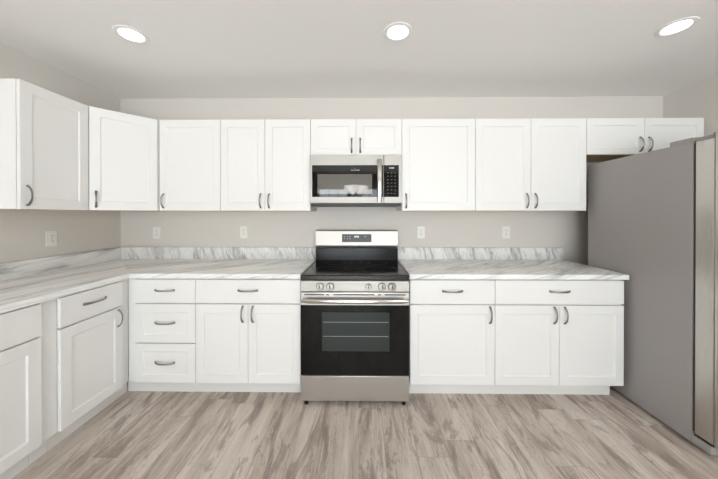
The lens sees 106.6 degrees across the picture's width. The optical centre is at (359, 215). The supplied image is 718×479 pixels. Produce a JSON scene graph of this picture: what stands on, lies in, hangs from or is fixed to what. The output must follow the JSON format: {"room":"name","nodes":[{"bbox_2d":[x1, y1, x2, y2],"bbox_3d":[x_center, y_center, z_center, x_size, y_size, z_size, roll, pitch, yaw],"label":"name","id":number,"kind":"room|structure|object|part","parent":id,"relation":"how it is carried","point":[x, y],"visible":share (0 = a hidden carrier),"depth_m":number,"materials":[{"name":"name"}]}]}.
{"room":"kitchen","nodes":[
{"label":"kitchen","id":0,"kind":"room"},
{"bbox_2d":[0,42,120,262],"bbox_3d":[-2.398,0.114,-0.157,0.127,2.456,5.486,0,0,1],"label":"wall","id":1,"kind":"structure","parent":0,"point":[22,232],"depth_m":2.02,"materials":[{"name":"grey paint"}]},
{"bbox_2d":[0,79,87,209],"bbox_3d":[-2.134,-0.421,1.770,0.356,0.767,0.399,0,0,1],"label":"upper cabinet","id":2,"kind":"object","parent":1,"relation":"attached to","point":[44,132],"visible":1,"depth_m":1.68,"materials":[{"name":"white paint"}]},
{"bbox_3d":[-2.160,-0.039,1.772,0.300,0.002,0.385,0,0,1],"label":"panel","id":3,"kind":"part","parent":2,"relation":"part of","materials":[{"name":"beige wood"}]},
{"bbox_3d":[-1.976,-0.120,1.605,0.035,0.128,0.017,0,0,1],"label":"handle","id":4,"kind":"part","parent":2,"relation":"part of","materials":[{"name":"silver metal"}]},
{"bbox_2d":[46,231,56,246],"bbox_3d":[-2.305,0.173,2.006,0.008,0.117,0.074,0,0,1],"label":"wall outlet","id":5,"kind":"object","parent":1,"relation":"attached to","point":[51,236],"visible":1,"depth_m":2.00,"materials":[{"name":"white plastic"}]},
{"bbox_2d":[0,247,120,280],"bbox_3d":[-2.301,0.364,1.696,0.025,0.113,1.778,0,0,1],"label":"backsplash","id":6,"kind":"structure","parent":1,"relation":"attached to","point":[22,268],"depth_m":2.01,"materials":[{"name":"stone"}]},
{"bbox_2d":[0,0,717,98],"bbox_3d":[0.250,-1.153,-0.192,5.424,0.076,5.740,0,0,1],"label":"ceiling","id":7,"kind":"structure","parent":0,"point":[196,49],"depth_m":1.76,"materials":[{"name":"white paint"}]},
{"bbox_2d":[112,25,149,43],"bbox_3d":[-1.411,-1.117,1.658,0.178,0.006,0.178,0,0,1],"label":"recessed light","id":8,"kind":"object","parent":7,"relation":"in","point":[128,33],"visible":1,"depth_m":1.65,"materials":[{"name":"white plastic"}]},
{"bbox_2d":[383,22,412,41],"bbox_3d":[0.237,-1.117,1.635,0.178,0.006,0.178,0,0,1],"label":"recessed light","id":9,"kind":"object","parent":7,"relation":"in","point":[396,31],"visible":1,"depth_m":1.62,"materials":[{"name":"white plastic"}]},
{"bbox_2d":[654,16,699,36],"bbox_3d":[1.885,-1.117,1.590,0.178,0.006,0.178,0,0,1],"label":"recessed light","id":10,"kind":"object","parent":7,"relation":"in","point":[680,25],"visible":1,"depth_m":1.58,"materials":[{"name":"white plastic"}]},
{"bbox_2d":[11,353,717,478],"bbox_3d":[0.250,1.367,-0.183,5.424,0.051,5.740,0,0,1],"label":"floor","id":11,"kind":"structure","parent":0,"point":[140,434],"depth_m":1.58,"materials":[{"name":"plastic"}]},
{"bbox_2d":[0,304,41,478],"bbox_3d":[-1.989,0.899,1.123,0.661,0.876,0.609,0,0,1],"label":"base cabinet","id":12,"kind":"object","parent":11,"relation":"on","point":[20,329],"visible":0.86,"depth_m":1.34,"materials":[{"name":"white paint"}]},
{"bbox_3d":[-1.701,0.554,1.119,0.019,0.169,0.607,0,0,1],"label":"drawer","id":13,"kind":"part","parent":12,"relation":"part of","materials":[{"name":"white paint"}]},
{"bbox_2d":[28,299,56,465],"bbox_3d":[-1.746,0.898,1.468,0.079,0.876,0.083,0,0,1],"label":"strip","id":14,"kind":"object","parent":11,"relation":"on","point":[48,308],"visible":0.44,"depth_m":1.47,"materials":[{"name":"white paint"}]},
{"bbox_2d":[47,279,127,450],"bbox_3d":[-1.982,0.897,1.772,0.661,0.876,0.517,0,0,1],"label":"base cabinet","id":15,"kind":"object","parent":11,"relation":"on","point":[92,324],"visible":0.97,"depth_m":1.68,"materials":[{"name":"white paint"}]},
{"bbox_3d":[-1.694,0.552,1.707,0.019,0.169,0.393,0,0,1],"label":"drawer","id":16,"kind":"part","parent":15,"relation":"part of","materials":[{"name":"white paint"}]},
{"bbox_3d":[-1.694,0.934,1.708,0.019,0.574,0.393,0,0,1],"label":"door","id":17,"kind":"part","parent":15,"relation":"part of","materials":[{"name":"white paint"}]},
{"bbox_3d":[-1.670,0.544,1.707,0.036,0.017,0.152,0,0,1],"label":"handle","id":18,"kind":"part","parent":15,"relation":"part of","materials":[{"name":"silver metal"}]},
{"bbox_3d":[-1.668,0.716,1.869,0.035,0.128,0.017,0,0,1],"label":"handle","id":19,"kind":"part","parent":15,"relation":"part of","materials":[{"name":"silver metal"}]},
{"bbox_2d":[128,279,201,391],"bbox_3d":[-1.470,0.895,2.247,0.564,0.876,0.661,0,0,1],"label":"base cabinet","id":20,"kind":"object","parent":11,"relation":"on","point":[161,312],"visible":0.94,"depth_m":1.95,"materials":[{"name":"white paint"}]},
{"bbox_3d":[-1.415,1.071,1.935,0.152,0.017,0.036,0,0,1],"label":"handle","id":21,"kind":"part","parent":20,"relation":"part of","materials":[{"name":"silver metal"}]},
{"bbox_3d":[-1.415,0.780,1.934,0.152,0.017,0.036,0,0,1],"label":"handle","id":22,"kind":"part","parent":20,"relation":"part of","materials":[{"name":"silver metal"}]},
{"bbox_3d":[-1.415,0.544,1.933,0.152,0.017,0.036,0,0,1],"label":"handle","id":23,"kind":"part","parent":20,"relation":"part of","materials":[{"name":"silver metal"}]},
{"bbox_3d":[-1.414,1.077,1.959,0.444,0.284,0.019,0,0,1],"label":"drawer","id":24,"kind":"part","parent":20,"relation":"part of","materials":[{"name":"white paint"}]},
{"bbox_3d":[-1.414,0.551,1.957,0.444,0.169,0.019,0,0,1],"label":"drawer","id":25,"kind":"part","parent":20,"relation":"part of","materials":[{"name":"white paint"}]},
{"bbox_3d":[-1.414,0.787,1.958,0.444,0.282,0.019,0,0,1],"label":"drawer","id":26,"kind":"part","parent":20,"relation":"part of","materials":[{"name":"white paint"}]},
{"bbox_2d":[196,279,300,391],"bbox_3d":[-0.804,0.895,2.240,0.766,0.876,0.661,0,0,1],"label":"base cabinet","id":27,"kind":"object","parent":11,"relation":"on","point":[248,331],"visible":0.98,"depth_m":1.95,"materials":[{"name":"white paint"}]},
{"bbox_2d":[0,247,315,313],"bbox_3d":[-1.367,0.383,1.686,1.891,0.151,1.778,0,0,1],"label":"countertop","id":28,"kind":"structure","parent":27,"relation":"on","point":[23,283],"depth_m":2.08,"materials":[{"name":"stone"}]},
{"bbox_2d":[121,259,315,278],"bbox_3d":[-1.361,0.437,2.251,1.891,0.038,0.647,0,0,1],"label":"countertop","id":29,"kind":"structure","parent":28,"relation":"attached to","point":[136,268],"depth_m":2.11,"materials":[{"name":"stone"}]},
{"bbox_3d":[-0.999,0.933,1.954,0.380,0.574,0.019,0,0,1],"label":"door","id":30,"kind":"part","parent":27,"relation":"part of","materials":[{"name":"white paint"}]},
{"bbox_3d":[-0.844,0.716,1.927,0.017,0.128,0.035,0,0,1],"label":"handle","id":31,"kind":"part","parent":27,"relation":"part of","materials":[{"name":"silver metal"}]},
{"bbox_3d":[-0.807,0.544,1.926,0.152,0.017,0.036,0,0,1],"label":"handle","id":32,"kind":"part","parent":27,"relation":"part of","materials":[{"name":"silver metal"}]},
{"bbox_3d":[-0.807,0.551,1.950,0.764,0.169,0.019,0,0,1],"label":"drawer","id":33,"kind":"part","parent":27,"relation":"part of","materials":[{"name":"white paint"}]},
{"bbox_3d":[-0.615,0.933,1.949,0.380,0.574,0.019,0,0,1],"label":"door","id":34,"kind":"part","parent":27,"relation":"part of","materials":[{"name":"white paint"}]},
{"bbox_2d":[300,230,408,404],"bbox_3d":[-0.026,0.736,2.180,0.760,1.195,0.732,0,0,1],"label":"range","id":35,"kind":"object","parent":11,"relation":"on","point":[355,292],"visible":1,"depth_m":1.87,"materials":[{"name":"grey metal"}]},
{"bbox_3d":[-0.274,0.497,1.859,0.049,0.049,0.027,0,0,1],"label":"knob","id":36,"kind":"part","parent":35,"relation":"part of","materials":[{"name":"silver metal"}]},
{"bbox_3d":[-0.201,0.497,1.858,0.049,0.049,0.027,0,0,1],"label":"knob","id":37,"kind":"part","parent":35,"relation":"part of","materials":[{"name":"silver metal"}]},
{"bbox_2d":[300,260,408,279],"bbox_3d":[-0.026,0.433,2.199,0.760,0.040,0.672,0,0,1],"label":"cooktop","id":38,"kind":"object","parent":35,"relation":"in","point":[319,269],"depth_m":2.02,"materials":[{"name":"grey glass"}]},
{"bbox_3d":[-0.029,0.828,1.894,0.760,0.579,0.047,0,0,1],"label":"oven door","id":39,"kind":"part","parent":35,"relation":"part of","materials":[{"name":"silver metal"}]},
{"bbox_3d":[-0.030,0.589,1.842,0.738,0.032,0.057,0,0,1],"label":"door handle","id":40,"kind":"part","parent":35,"relation":"part of","materials":[{"name":"silver metal"}]},
{"bbox_3d":[-0.030,0.872,1.870,0.758,0.489,0.006,0,0,1],"label":"door glass","id":41,"kind":"part","parent":35,"relation":"part of","materials":[{"name":"black glass"}]},
{"bbox_3d":[-0.029,1.214,1.897,0.760,0.176,0.044,0,0,1],"label":"drawer","id":42,"kind":"part","parent":35,"relation":"part of","materials":[{"name":"silver metal"}]},
{"bbox_3d":[-0.029,0.494,1.892,0.760,0.078,0.051,0,0,1],"label":"control panel","id":43,"kind":"part","parent":35,"relation":"part of","materials":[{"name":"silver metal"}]},
{"bbox_3d":[0.159,0.497,1.854,0.049,0.049,0.027,0,0,1],"label":"knob","id":44,"kind":"part","parent":35,"relation":"part of","materials":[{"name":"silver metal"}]},
{"bbox_3d":[0.229,0.497,1.853,0.049,0.049,0.027,0,0,1],"label":"knob","id":45,"kind":"part","parent":35,"relation":"part of","materials":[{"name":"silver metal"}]},
{"bbox_2d":[409,279,494,393],"bbox_3d":[0.675,0.895,2.223,0.609,0.876,0.661,0,0,1],"label":"base cabinet","id":46,"kind":"object","parent":11,"relation":"on","point":[452,321],"visible":0.95,"depth_m":1.93,"materials":[{"name":"white paint"}]},
{"bbox_3d":[0.672,0.551,1.933,0.607,0.169,0.019,0,0,1],"label":"drawer","id":47,"kind":"part","parent":46,"relation":"part of","materials":[{"name":"white paint"}]},
{"bbox_3d":[0.672,0.544,1.909,0.152,0.017,0.036,0,0,1],"label":"handle","id":48,"kind":"part","parent":46,"relation":"part of","materials":[{"name":"silver metal"}]},
{"bbox_3d":[0.672,0.933,1.935,0.607,0.574,0.019,0,0,1],"label":"door","id":49,"kind":"part","parent":46,"relation":"part of","materials":[{"name":"white paint"}]},
{"bbox_3d":[0.940,0.716,1.907,0.017,0.128,0.035,0,0,1],"label":"handle","id":50,"kind":"part","parent":46,"relation":"part of","materials":[{"name":"silver metal"}]},
{"bbox_2d":[490,280,623,394],"bbox_3d":[1.439,0.895,2.214,0.916,0.876,0.661,0,0,1],"label":"base cabinet","id":51,"kind":"object","parent":11,"relation":"on","point":[552,336],"visible":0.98,"depth_m":1.92,"materials":[{"name":"white paint"}]},
{"bbox_2d":[398,247,628,279],"bbox_3d":[1.139,0.381,2.223,1.549,0.151,0.647,0,0,1],"label":"countertop","id":52,"kind":"structure","parent":51,"relation":"on","point":[480,263],"depth_m":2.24,"materials":[{"name":"stone"}]},
{"bbox_3d":[1.207,0.933,1.929,0.455,0.574,0.019,0,0,1],"label":"door","id":53,"kind":"part","parent":51,"relation":"part of","materials":[{"name":"white paint"}]},
{"bbox_3d":[1.399,0.716,1.901,0.017,0.128,0.035,0,0,1],"label":"handle","id":54,"kind":"part","parent":51,"relation":"part of","materials":[{"name":"silver metal"}]},
{"bbox_3d":[1.436,0.551,1.925,0.914,0.169,0.019,0,0,1],"label":"drawer","id":55,"kind":"part","parent":51,"relation":"part of","materials":[{"name":"white paint"}]},
{"bbox_3d":[1.435,0.544,1.900,0.152,0.017,0.036,0,0,1],"label":"handle","id":56,"kind":"part","parent":51,"relation":"part of","materials":[{"name":"silver metal"}]},
{"bbox_3d":[1.472,0.716,1.900,0.017,0.128,0.035,0,0,1],"label":"handle","id":57,"kind":"part","parent":51,"relation":"part of","materials":[{"name":"silver metal"}]},
{"bbox_3d":[1.665,0.933,1.923,0.455,0.574,0.019,0,0,1],"label":"door","id":58,"kind":"part","parent":51,"relation":"part of","materials":[{"name":"white paint"}]},
{"bbox_2d":[588,129,717,454],"bbox_3d":[2.379,0.433,1.803,0.904,1.803,0.905,0,0,1],"label":"refrigerator","id":59,"kind":"object","parent":11,"relation":"on","point":[653,215],"visible":0.85,"depth_m":1.66,"materials":[{"name":"grey"}]},
{"bbox_3d":[2.125,0.414,1.487,0.404,1.671,0.083,0,0,1],"label":"door","id":60,"kind":"part","parent":59,"relation":"part of","materials":[{"name":"silver metal"}]},
{"bbox_2d":[120,96,662,352],"bbox_3d":[0.282,0.104,2.619,5.424,2.456,0.127,0,0,1],"label":"wall","id":61,"kind":"structure","parent":0,"point":[567,230],"depth_m":2.56,"materials":[{"name":"grey paint"}]},
{"bbox_2d":[62,106,159,210],"bbox_3d":[-2.001,-0.422,2.272,0.612,0.767,0.614,0,0,1],"label":"upper cabinet","id":62,"kind":"object","parent":61,"relation":"attached to","point":[124,149],"visible":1,"depth_m":2.10,"materials":[{"name":"white paint"}]},
{"bbox_3d":[-2.003,-0.040,2.276,0.587,0.002,0.589,0,0,1],"label":"panel","id":63,"kind":"part","parent":62,"relation":"part of","materials":[{"name":"beige wood"}]},
{"bbox_3d":[-1.947,-0.121,1.980,0.017,0.128,0.035,0,0,-44],"label":"handle","id":64,"kind":"part","parent":62,"relation":"part of","materials":[{"name":"silver metal"}]},
{"bbox_2d":[153,227,160,238],"bbox_3d":[-1.950,0.166,2.576,0.074,0.117,0.008,0,0,1],"label":"wall outlet","id":65,"kind":"object","parent":61,"relation":"attached to","point":[156,230],"visible":1,"depth_m":2.58,"materials":[{"name":"white plastic"}]},
{"bbox_2d":[159,120,220,210],"bbox_3d":[-1.431,-0.423,2.395,0.530,0.767,0.356,0,0,1],"label":"upper cabinet","id":66,"kind":"object","parent":61,"relation":"attached to","point":[190,150],"visible":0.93,"depth_m":2.25,"materials":[{"name":"white paint"}]},
{"bbox_2d":[121,247,315,258],"bbox_3d":[-1.344,0.361,2.562,1.865,0.113,0.025,0,0,1],"label":"backsplash","id":67,"kind":"structure","parent":61,"relation":"attached to","point":[126,252],"depth_m":2.55,"materials":[{"name":"stone"}]},
{"bbox_2d":[240,226,247,237],"bbox_3d":[-1.107,0.161,2.567,0.074,0.117,0.008,0,0,1],"label":"wall outlet","id":68,"kind":"object","parent":61,"relation":"attached to","point":[243,229],"visible":1,"depth_m":2.56,"materials":[{"name":"white plastic"}]},
{"bbox_2d":[220,119,316,210],"bbox_3d":[-0.785,-0.423,2.387,0.757,0.767,0.356,0,0,1],"label":"upper cabinet","id":69,"kind":"object","parent":61,"relation":"attached to","point":[265,164],"visible":1,"depth_m":2.25,"materials":[{"name":"white paint"}]},
{"bbox_3d":[-0.978,-0.422,2.253,0.373,0.764,0.019,0,0,1],"label":"door","id":70,"kind":"part","parent":69,"relation":"part of","materials":[{"name":"white paint"}]},
{"bbox_3d":[-0.599,-0.422,2.249,0.379,0.764,0.019,0,0,1],"label":"door","id":71,"kind":"part","parent":69,"relation":"part of","materials":[{"name":"white paint"}]},
{"bbox_2d":[311,119,401,154],"bbox_3d":[-0.024,-0.654,2.378,0.762,0.304,0.356,0,0,1],"label":"upper cabinet","id":72,"kind":"object","parent":61,"relation":"attached to","point":[328,136],"visible":0.94,"depth_m":2.23,"materials":[{"name":"white paint"}]},
{"bbox_3d":[-0.217,-0.653,2.244,0.378,0.302,0.019,0,0,1],"label":"door","id":73,"kind":"part","parent":72,"relation":"part of","materials":[{"name":"white paint"}]},
{"bbox_2d":[310,155,401,206],"bbox_3d":[-0.025,-0.289,2.348,0.757,0.419,0.416,0,0,1],"label":"microwave","id":74,"kind":"object","parent":72,"relation":"attached to","point":[335,180],"visible":1,"depth_m":2.19,"materials":[{"name":"grey metal"}]},
{"bbox_3d":[-0.095,-0.282,2.189,0.582,0.260,0.004,0,0,1],"label":"door glass","id":75,"kind":"part","parent":74,"relation":"part of","materials":[{"name":"black glass"}]},
{"bbox_3d":[0.165,-0.282,2.163,0.037,0.347,0.050,0,0,1],"label":"handle","id":76,"kind":"part","parent":74,"relation":"part of","materials":[{"name":"silver metal"}]},
{"bbox_3d":[0.264,-0.282,2.185,0.121,0.260,0.004,0,0,1],"label":"control panel","id":77,"kind":"part","parent":74,"relation":"part of","materials":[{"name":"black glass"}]},
{"bbox_3d":[0.277,-0.299,2.204,0.149,0.396,0.038,0,0,1],"label":"panel","id":78,"kind":"part","parent":74,"relation":"part of","materials":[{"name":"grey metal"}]},
{"bbox_3d":[0.165,-0.653,2.240,0.379,0.302,0.019,0,0,1],"label":"door","id":79,"kind":"part","parent":72,"relation":"part of","materials":[{"name":"white paint"}]},
{"bbox_2d":[417,226,424,237],"bbox_3d":[0.590,0.161,2.548,0.074,0.117,0.008,0,0,1],"label":"wall outlet","id":80,"kind":"object","parent":61,"relation":"attached to","point":[420,229],"visible":1,"depth_m":2.55,"materials":[{"name":"white plastic"}]},
{"bbox_2d":[397,119,474,210],"bbox_3d":[0.663,-0.423,2.371,0.609,0.767,0.356,0,0,1],"label":"upper cabinet","id":81,"kind":"object","parent":61,"relation":"attached to","point":[438,155],"visible":0.98,"depth_m":2.23,"materials":[{"name":"white paint"}]},
{"bbox_2d":[398,247,562,259],"bbox_3d":[1.143,0.361,2.534,1.549,0.113,0.025,0,0,1],"label":"backsplash","id":82,"kind":"structure","parent":61,"relation":"attached to","point":[404,253],"depth_m":2.52,"materials":[{"name":"stone"}]},
{"bbox_2d":[502,226,509,238],"bbox_3d":[1.395,0.161,2.538,0.074,0.117,0.008,0,0,1],"label":"wall outlet","id":83,"kind":"object","parent":61,"relation":"attached to","point":[505,229],"visible":1,"depth_m":2.54,"materials":[{"name":"white plastic"}]},
{"bbox_2d":[475,118,585,210],"bbox_3d":[1.425,-0.423,2.362,0.913,0.767,0.356,0,0,1],"label":"upper cabinet","id":84,"kind":"object","parent":61,"relation":"attached to","point":[522,164],"visible":0.99,"depth_m":2.22,"materials":[{"name":"white paint"}]},
{"bbox_3d":[1.196,-0.422,2.229,0.455,0.764,0.019,0,0,1],"label":"door","id":85,"kind":"part","parent":84,"relation":"part of","materials":[{"name":"white paint"}]},
{"bbox_3d":[1.653,-0.422,2.224,0.453,0.764,0.019,0,0,1],"label":"door","id":86,"kind":"part","parent":84,"relation":"part of","materials":[{"name":"white paint"}]},
{"bbox_2d":[586,118,703,161],"bbox_3d":[2.372,-0.655,2.350,0.977,0.302,0.356,0,0,1],"label":"upper cabinet","id":87,"kind":"object","parent":61,"relation":"attached to","point":[607,139],"visible":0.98,"depth_m":2.21,"materials":[{"name":"white paint"}]},
{"bbox_3d":[2.372,-0.506,2.377,0.963,0.002,0.300,0,0,1],"label":"panel","id":88,"kind":"part","parent":87,"relation":"part of","materials":[{"name":"beige wood"}]},
{"bbox_3d":[2.118,-0.654,2.217,0.469,0.300,0.019,0,0,1],"label":"door","id":89,"kind":"part","parent":87,"relation":"part of","materials":[{"name":"white paint"}]},
{"bbox_3d":[2.318,-0.587,2.191,0.017,0.128,0.035,0,0,1],"label":"handle","id":90,"kind":"part","parent":87,"relation":"part of","materials":[{"name":"silver metal"}]},
{"bbox_3d":[2.596,-0.654,2.212,0.482,0.300,0.019,0,0,1],"label":"door","id":91,"kind":"part","parent":87,"relation":"part of","materials":[{"name":"white paint"}]},
{"bbox_2d":[663,75,717,135],"bbox_3d":[2.898,0.114,-0.218,0.127,2.456,5.486,0,0,1],"label":"wall","id":92,"kind":"structure","parent":0,"point":[700,99],"depth_m":2.26,"materials":[{"name":"grey paint"}]}
]}

